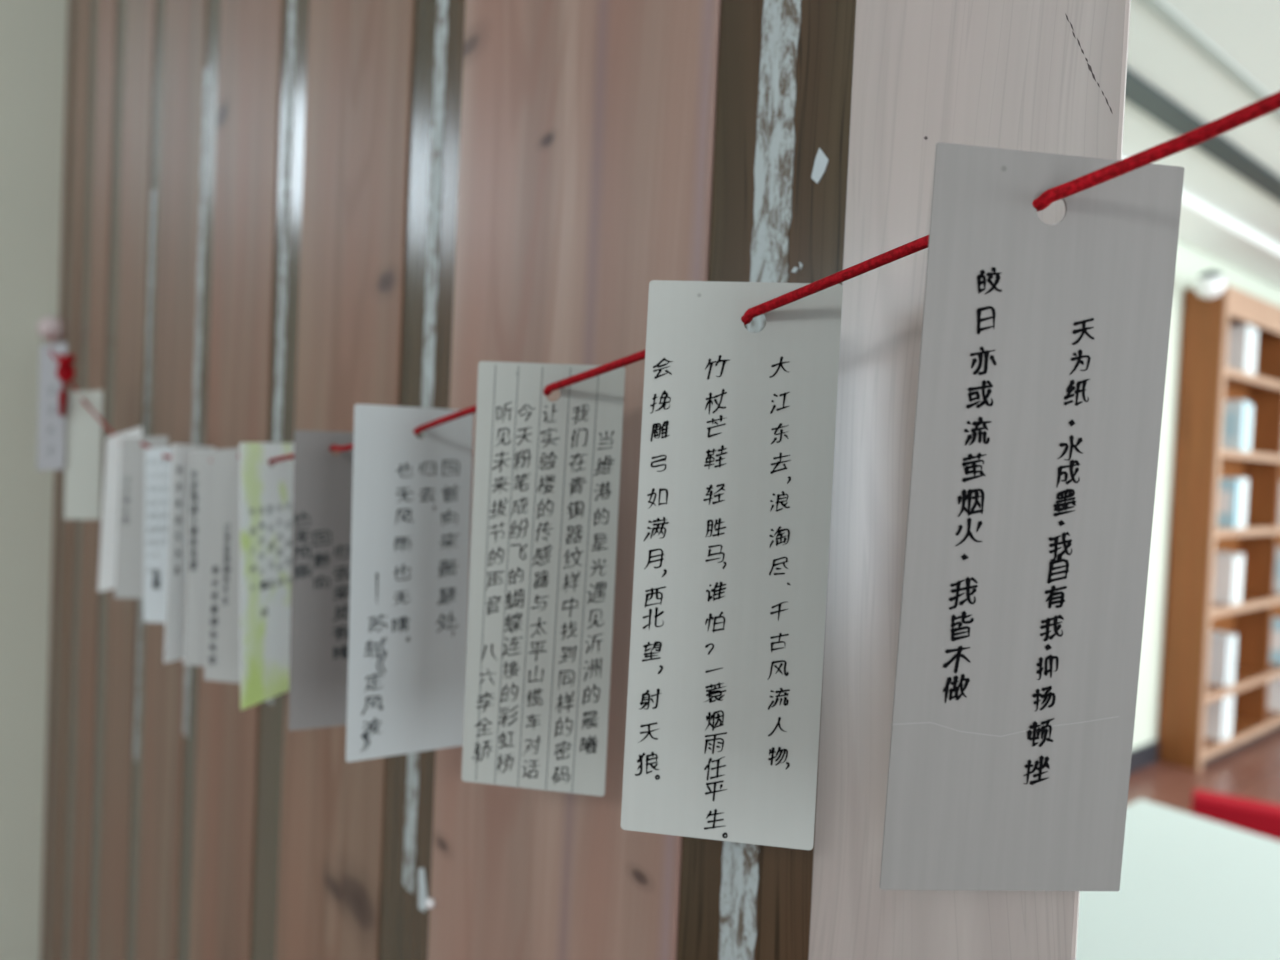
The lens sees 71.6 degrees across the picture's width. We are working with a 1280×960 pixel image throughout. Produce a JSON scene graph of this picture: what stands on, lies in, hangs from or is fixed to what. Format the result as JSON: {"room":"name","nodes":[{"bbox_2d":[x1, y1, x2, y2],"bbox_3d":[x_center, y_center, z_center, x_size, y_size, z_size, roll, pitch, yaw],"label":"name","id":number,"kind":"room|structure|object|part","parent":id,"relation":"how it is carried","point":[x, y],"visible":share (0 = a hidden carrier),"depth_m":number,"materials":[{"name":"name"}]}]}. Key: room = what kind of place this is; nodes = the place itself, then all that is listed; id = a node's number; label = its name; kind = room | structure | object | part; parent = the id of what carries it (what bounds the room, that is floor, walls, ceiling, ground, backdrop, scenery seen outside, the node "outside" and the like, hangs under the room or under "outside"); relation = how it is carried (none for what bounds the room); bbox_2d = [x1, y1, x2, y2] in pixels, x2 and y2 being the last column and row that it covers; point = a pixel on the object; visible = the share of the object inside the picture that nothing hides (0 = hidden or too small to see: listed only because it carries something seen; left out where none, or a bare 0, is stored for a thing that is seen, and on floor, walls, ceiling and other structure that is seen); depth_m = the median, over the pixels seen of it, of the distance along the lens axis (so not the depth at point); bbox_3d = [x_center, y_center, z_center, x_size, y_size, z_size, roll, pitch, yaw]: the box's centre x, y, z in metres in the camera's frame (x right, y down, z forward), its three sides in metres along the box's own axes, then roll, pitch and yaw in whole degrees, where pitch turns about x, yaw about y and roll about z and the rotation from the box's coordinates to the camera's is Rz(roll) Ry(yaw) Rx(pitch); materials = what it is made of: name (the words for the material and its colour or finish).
{"room":"library","nodes":[
{"label":"library","id":0,"kind":"room"},
{"bbox_2d":[40,0,1130,959],"bbox_3d":[-0.537,0.076,1.044,0.060,2.950,2.109,1,2,-39],"label":"wall","id":1,"kind":"structure","parent":0,"point":[280,218],"depth_m":0.44,"materials":[{"name":"brown"}]},
{"bbox_2d":[425,897,434,908],"bbox_3d":[-0.108,0.217,0.455,0.004,0.005,0.005,1,2,-39],"label":"pin","id":2,"kind":"object","parent":1,"relation":"attached to","point":[430,902],"visible":1,"depth_m":0.45,"materials":[{"name":"white plastic"}]},
{"bbox_2d":[0,0,1279,959],"bbox_3d":[0.340,0.042,3.098,14.000,3.000,0.305,1,2,-39],"label":"wall","id":3,"kind":"structure","parent":0,"point":[33,33],"depth_m":1.82,"materials":[{"name":"beige paint"}]},
{"bbox_2d":[36,316,60,340],"bbox_3d":[-1.200,-0.308,1.809,0.052,0.052,0.052,1,2,-39],"label":"pin","id":4,"kind":"object","parent":3,"relation":"attached to","point":[43,327],"visible":0.88,"depth_m":1.79,"materials":[{"name":"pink plastic"}]},
{"bbox_2d":[49,91,1279,463],"bbox_3d":[-0.564,-0.145,0.949,0.084,0.231,2.163,1,2,-39],"label":"cord","id":5,"kind":"object","parent":4,"relation":"attached to","point":[65,372],"visible":0.8,"depth_m":0.21,"materials":[{"name":"red fabric"}]},
{"bbox_2d":[37,342,66,469],"bbox_3d":[-0.695,-0.087,1.049,0.061,0.153,0.005,3,2,26],"label":"card","id":6,"kind":"object","parent":5,"relation":"hanging from","point":[51,426],"visible":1,"depth_m":1.05,"materials":[{"name":"grey paper"}]},
{"bbox_2d":[64,390,102,519],"bbox_3d":[-0.648,-0.029,1.033,0.061,0.153,0.008,3,1,15],"label":"card","id":7,"kind":"object","parent":5,"relation":"hanging from","point":[83,450],"visible":1,"depth_m":1.03,"materials":[{"name":"white paper"}]},
{"bbox_2d":[98,426,142,591],"bbox_3d":[-0.520,0.028,0.887,0.092,0.166,0.030,3,2,25],"label":"card","id":8,"kind":"object","parent":5,"relation":"hanging from","point":[108,545],"visible":0.41,"depth_m":0.89,"materials":[{"name":"white paper"}]},
{"bbox_2d":[115,436,167,598],"bbox_3d":[-0.456,0.034,0.811,0.060,0.150,0.012,3,1,14],"label":"card","id":9,"kind":"object","parent":5,"relation":"hanging from","point":[129,577],"visible":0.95,"depth_m":0.81,"materials":[{"name":"grey paper"}]},
{"bbox_2d":[143,447,171,622],"bbox_3d":[-0.405,0.047,0.758,0.063,0.153,0.006,3,1,22],"label":"card","id":10,"kind":"object","parent":5,"relation":"hanging from","point":[157,469],"visible":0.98,"depth_m":0.76,"materials":[{"name":"grey paper"}]},
{"bbox_2d":[164,443,214,662],"bbox_3d":[-0.334,0.053,0.659,0.003,0.159,0.054,3,1,9],"label":"card","id":11,"kind":"object","parent":5,"relation":"hanging from","point":[176,567],"visible":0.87,"depth_m":0.64,"materials":[{"name":"grey paper"}]},
{"bbox_2d":[183,448,239,665],"bbox_3d":[-0.296,0.054,0.615,0.064,0.153,0.010,3,1,25],"label":"card","id":12,"kind":"object","parent":5,"relation":"hanging from","point":[199,479],"visible":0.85,"depth_m":0.62,"materials":[{"name":"grey paper"}]},
{"bbox_2d":[204,451,274,682],"bbox_3d":[-0.260,0.056,0.576,0.060,0.152,0.009,3,1,19],"label":"card","id":13,"kind":"object","parent":5,"relation":"hanging from","point":[222,636],"visible":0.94,"depth_m":0.58,"materials":[{"name":"grey paper"}]},
{"bbox_2d":[240,442,293,709],"bbox_3d":[-0.216,0.053,0.517,0.002,0.150,0.048,2,3,15],"label":"card","id":14,"kind":"object","parent":5,"relation":"hanging from","point":[266,492],"visible":0.98,"depth_m":0.51,"materials":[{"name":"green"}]},
{"bbox_2d":[288,430,353,730],"bbox_3d":[-0.150,0.051,0.452,0.054,0.151,0.001,2,2,-26],"label":"card","id":15,"kind":"object","parent":5,"relation":"hanging from","point":[322,482],"visible":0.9,"depth_m":0.45,"materials":[{"name":"grey paper"}]},
{"bbox_2d":[346,404,473,761],"bbox_3d":[-0.099,0.044,0.383,0.053,0.150,0.002,2,2,-31],"label":"card","id":16,"kind":"object","parent":5,"relation":"hanging from","point":[411,521],"visible":0.98,"depth_m":0.38,"materials":[{"name":"grey paper"}]},
{"bbox_2d":[461,361,624,795],"bbox_3d":[-0.035,0.035,0.311,0.053,0.150,0.004,3,1,8],"label":"card","id":17,"kind":"object","parent":5,"relation":"hanging from","point":[546,485],"visible":1,"depth_m":0.31,"materials":[{"name":"white paper"}]},
{"bbox_2d":[621,280,842,849],"bbox_3d":[0.024,0.022,0.238,0.052,0.150,0.003,3,1,7],"label":"card","id":18,"kind":"object","parent":5,"relation":"hanging from","point":[739,424],"visible":1,"depth_m":0.24,"materials":[{"name":"white paper"}]},
{"bbox_2d":[879,142,1183,890],"bbox_3d":[0.079,0.010,0.180,0.053,0.150,0.004,3,2,-4],"label":"card","id":19,"kind":"object","parent":5,"relation":"hanging from","point":[1044,348],"visible":1,"depth_m":0.18,"materials":[{"name":"white paper"}]},
{"bbox_2d":[1130,740,1158,773],"bbox_3d":[0.914,1.501,3.438,5.260,0.120,0.020,1,2,-39],"label":"baseboard","id":20,"kind":"structure","parent":3,"relation":"attached to","point":[1145,755],"depth_m":4.96,"materials":[{"name":"grey"}]},
{"bbox_2d":[1122,158,1279,287],"bbox_3d":[2.566,-1.367,4.412,8.940,0.050,0.305,1,2,-39],"label":"ceiling light","id":21,"kind":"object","parent":3,"relation":"attached to","point":[1203,228],"depth_m":4.93,"materials":[{"name":"white paint"}]},
{"bbox_2d":[1122,0,1279,246],"bbox_3d":[2.359,-1.364,0.755,14.150,0.100,6.350,1,2,-39],"label":"ceiling","id":22,"kind":"structure","parent":0,"point":[1246,32],"depth_m":3.11,"materials":[{"name":"white paint"}]},
{"bbox_2d":[1125,68,1279,201],"bbox_3d":[2.860,-1.363,4.048,8.940,0.015,0.100,1,2,-39],"label":"ceiling beam","id":23,"kind":"structure","parent":22,"relation":"attached to","point":[1142,95],"depth_m":3.49,"materials":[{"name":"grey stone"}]},
{"bbox_2d":[1140,0,1279,117],"bbox_3d":[3.037,-1.353,3.828,8.940,0.008,0.035,1,2,-39],"label":"trim","id":24,"kind":"structure","parent":22,"relation":"attached to","point":[1158,7],"depth_m":2.83,"materials":[{"name":"grey"}]},
{"bbox_2d":[1194,270,1226,297],"bbox_3d":[3.071,-1.178,4.768,0.150,0.399,0.150,1,2,-39],"label":"hanging lamp","id":25,"kind":"object","parent":22,"relation":"hanging from","point":[1211,283],"visible":0.98,"depth_m":4.73,"materials":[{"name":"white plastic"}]},
{"bbox_2d":[1127,729,1279,813],"bbox_3d":[2.268,1.739,0.612,14.347,0.100,6.747,1,2,-39],"label":"floor","id":26,"kind":"structure","parent":0,"point":[1252,770],"depth_m":4.83,"materials":[{"name":"brown wood"}]},
{"bbox_2d":[1076,799,1279,959],"bbox_3d":[1.221,1.261,0.848,2.100,0.750,2.275,1,2,-39],"label":"table","id":27,"kind":"object","parent":26,"relation":"on","point":[1193,887],"visible":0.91,"depth_m":1.82,"materials":[{"name":"white"}]},
{"bbox_2d":[1158,284,1279,771],"bbox_3d":[4.399,0.303,6.030,3.350,2.700,0.219,1,2,-39],"label":"bookcase","id":28,"kind":"object","parent":26,"relation":"on","point":[1205,380],"visible":0.91,"depth_m":5.04,"materials":[{"name":"orange wood"}]},
{"bbox_3d":[3.108,0.271,4.990,0.035,2.700,0.195,1,2,-39],"label":"panel","id":29,"kind":"part","parent":28,"relation":"part of","materials":[{"name":"orange wood"}]},
{"bbox_2d":[1204,696,1226,740],"bbox_3d":[3.371,1.383,5.270,0.051,0.288,0.175,1,2,-39],"label":"book","id":30,"kind":"object","parent":28,"relation":"on","point":[1215,715],"visible":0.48,"depth_m":5.21,"materials":[{"name":"white paper"}]},
{"bbox_2d":[1207,634,1230,685],"bbox_3d":[3.400,1.064,5.279,0.041,0.288,0.175,1,2,-39],"label":"book","id":31,"kind":"object","parent":28,"relation":"on","point":[1219,649],"visible":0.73,"depth_m":5.23,"materials":[{"name":"white paper"}]},
{"bbox_2d":[1210,631,1234,685],"bbox_3d":[3.441,1.061,5.303,0.046,0.296,0.175,1,2,-39],"label":"book","id":32,"kind":"object","parent":28,"relation":"on","point":[1232,642],"visible":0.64,"depth_m":5.23,"materials":[{"name":"white paper"}]},
{"bbox_2d":[1210,630,1236,683],"bbox_3d":[3.475,1.061,5.339,0.051,0.296,0.175,1,2,-39],"label":"book","id":33,"kind":"object","parent":28,"relation":"on","point":[1210,630],"visible":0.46,"depth_m":5.28,"materials":[{"name":"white paper"}]},
{"bbox_2d":[1212,555,1236,604],"bbox_3d":[3.438,0.589,5.280,0.049,0.279,0.175,1,2,-39],"label":"book","id":34,"kind":"object","parent":28,"relation":"on","point":[1225,567],"visible":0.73,"depth_m":5.23,"materials":[{"name":"white paper"}]},
{"bbox_2d":[1224,695,1230,739],"bbox_3d":[3.415,1.393,5.303,0.052,0.270,0.175,1,2,-39],"label":"book","id":35,"kind":"object","parent":28,"relation":"on","point":[1229,696],"visible":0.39,"depth_m":5.23,"materials":[{"name":"white paper"}]},
{"bbox_2d":[1215,554,1240,603],"bbox_3d":[3.481,0.590,5.311,0.050,0.280,0.175,1,2,-39],"label":"book","id":36,"kind":"object","parent":28,"relation":"on","point":[1238,557],"visible":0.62,"depth_m":5.24,"materials":[{"name":"white paper"}]},
{"bbox_2d":[1217,479,1240,527],"bbox_3d":[3.443,0.135,5.260,0.046,0.287,0.175,1,2,-39],"label":"book","id":37,"kind":"object","parent":28,"relation":"on","point":[1229,489],"visible":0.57,"depth_m":5.21,"materials":[{"name":"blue paper"}]},
{"bbox_3d":[3.429,0.128,5.242,0.002,0.129,0.114,1,2,-39],"label":"panel","id":38,"kind":"part","parent":37,"relation":"part of","materials":[{"name":"white paper"}]},
{"bbox_2d":[1215,551,1243,603],"bbox_3d":[3.522,0.582,5.346,0.052,0.297,0.175,1,2,-39],"label":"book","id":39,"kind":"object","parent":28,"relation":"on","point":[1241,555],"visible":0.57,"depth_m":5.29,"materials":[{"name":"white paper"}]},
{"bbox_2d":[1228,694,1233,737],"bbox_3d":[3.459,1.391,5.340,0.057,0.277,0.175,1,2,-39],"label":"book","id":40,"kind":"object","parent":28,"relation":"on","point":[1232,695],"visible":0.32,"depth_m":5.27,"materials":[{"name":"white paper"}]},
{"bbox_2d":[1220,477,1244,527],"bbox_3d":[3.486,0.132,5.284,0.046,0.296,0.175,1,2,-39],"label":"book","id":41,"kind":"object","parent":28,"relation":"on","point":[1242,481],"visible":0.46,"depth_m":5.21,"materials":[{"name":"white paper"}]},
{"bbox_3d":[3.480,1.545,5.366,1.065,0.030,0.194,1,2,-39],"label":"shelf","id":42,"kind":"part","parent":28,"relation":"part of","materials":[{"name":"orange wood"}]},
{"bbox_2d":[1221,400,1246,450],"bbox_3d":[3.479,-0.320,5.257,0.061,0.300,0.175,1,2,-39],"label":"book","id":43,"kind":"object","parent":28,"relation":"on","point":[1235,411],"visible":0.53,"depth_m":5.20,"materials":[{"name":"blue paper"}]},
{"bbox_3d":[3.459,-0.328,5.235,0.002,0.135,0.114,1,2,-39],"label":"panel","id":44,"kind":"part","parent":43,"relation":"part of","materials":[{"name":"blue"}]},
{"bbox_3d":[3.494,1.225,5.358,1.065,0.030,0.194,1,2,-39],"label":"shelf","id":45,"kind":"part","parent":28,"relation":"part of","materials":[{"name":"orange wood"}]},
{"bbox_2d":[1226,324,1250,372],"bbox_3d":[3.485,-0.764,5.236,0.052,0.289,0.175,1,2,-39],"label":"book","id":46,"kind":"object","parent":28,"relation":"on","point":[1238,335],"visible":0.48,"depth_m":5.18,"materials":[{"name":"white paper"}]},
{"bbox_3d":[3.516,0.746,5.347,1.065,0.030,0.194,1,2,-39],"label":"shelf","id":47,"kind":"part","parent":28,"relation":"part of","materials":[{"name":"orange wood"}]},
{"bbox_3d":[3.536,0.296,5.336,1.065,0.030,0.194,1,2,-39],"label":"shelf","id":48,"kind":"part","parent":28,"relation":"part of","materials":[{"name":"orange wood"}]},
{"bbox_2d":[1242,478,1248,527],"bbox_3d":[3.529,0.134,5.319,0.060,0.294,0.175,1,2,-39],"label":"book","id":49,"kind":"object","parent":28,"relation":"on","point":[1246,480],"visible":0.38,"depth_m":5.25,"materials":[{"name":"white paper"}]},
{"bbox_2d":[1244,403,1250,450],"bbox_3d":[3.525,-0.313,5.289,0.048,0.288,0.175,1,2,-39],"label":"book","id":50,"kind":"object","parent":28,"relation":"on","point":[1248,404],"visible":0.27,"depth_m":5.22,"materials":[{"name":"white paper"}]},
{"bbox_3d":[3.576,-0.603,5.315,1.065,0.030,0.194,1,2,-39],"label":"shelf","id":51,"kind":"part","parent":28,"relation":"part of","materials":[{"name":"orange wood"}]},
{"bbox_2d":[1248,405,1252,451],"bbox_3d":[3.561,-0.309,5.320,0.041,0.282,0.175,1,2,-39],"label":"book","id":52,"kind":"object","parent":28,"relation":"on","point":[1251,413],"visible":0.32,"depth_m":5.25,"materials":[{"name":"white paper"}]},
{"bbox_2d":[1248,327,1253,373],"bbox_3d":[3.531,-0.760,5.273,0.059,0.283,0.175,1,2,-39],"label":"book","id":53,"kind":"object","parent":28,"relation":"on","point":[1251,328],"visible":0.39,"depth_m":5.20,"materials":[{"name":"white paper"}]},
{"bbox_2d":[1252,328,1257,374],"bbox_3d":[3.579,-0.757,5.308,0.054,0.279,0.175,1,2,-39],"label":"book","id":54,"kind":"object","parent":28,"relation":"on","point":[1255,329],"visible":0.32,"depth_m":5.24,"materials":[{"name":"white paper"}]},
{"bbox_3d":[4.344,1.567,6.062,1.085,0.030,0.194,1,2,-39],"label":"shelf","id":55,"kind":"part","parent":28,"relation":"part of","materials":[{"name":"orange wood"}]},
{"bbox_2d":[1267,677,1279,711],"bbox_3d":[4.275,1.408,6.004,0.049,0.284,0.175,1,2,-39],"label":"book","id":56,"kind":"object","parent":28,"relation":"on","point":[1273,699],"visible":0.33,"depth_m":5.97,"materials":[{"name":"white paper"}]},
{"bbox_3d":[4.359,1.247,6.054,1.085,0.030,0.194,1,2,-39],"label":"shelf","id":57,"kind":"part","parent":28,"relation":"part of","materials":[{"name":"orange wood"}]},
{"bbox_2d":[1270,618,1279,663],"bbox_3d":[4.282,1.083,5.985,0.060,0.294,0.175,1,2,-39],"label":"book","id":58,"kind":"object","parent":28,"relation":"on","point":[1275,634],"visible":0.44,"depth_m":5.96,"materials":[{"name":"blue paper"}]},
{"bbox_3d":[4.263,1.075,5.963,0.002,0.132,0.114,1,2,-39],"label":"panel","id":59,"kind":"part","parent":58,"relation":"part of","materials":[{"name":"white paper"}]},
{"bbox_2d":[1274,547,1279,591],"bbox_3d":[4.300,0.601,5.976,0.060,0.300,0.175,1,2,-39],"label":"book","id":60,"kind":"object","parent":28,"relation":"on","point":[1277,568],"visible":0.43,"depth_m":5.95,"materials":[{"name":"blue paper"}]},
{"bbox_3d":[4.280,0.593,5.954,0.002,0.135,0.114,1,2,-39],"label":"panel","id":61,"kind":"part","parent":60,"relation":"part of","materials":[{"name":"blue"}]},
{"bbox_2d":[1191,789,1279,840],"bbox_3d":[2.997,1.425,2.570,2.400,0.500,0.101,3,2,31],"label":"bench","id":62,"kind":"object","parent":26,"relation":"on","point":[1261,818],"visible":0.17,"depth_m":3.07,"materials":[{"name":"red fabric"}]}
]}

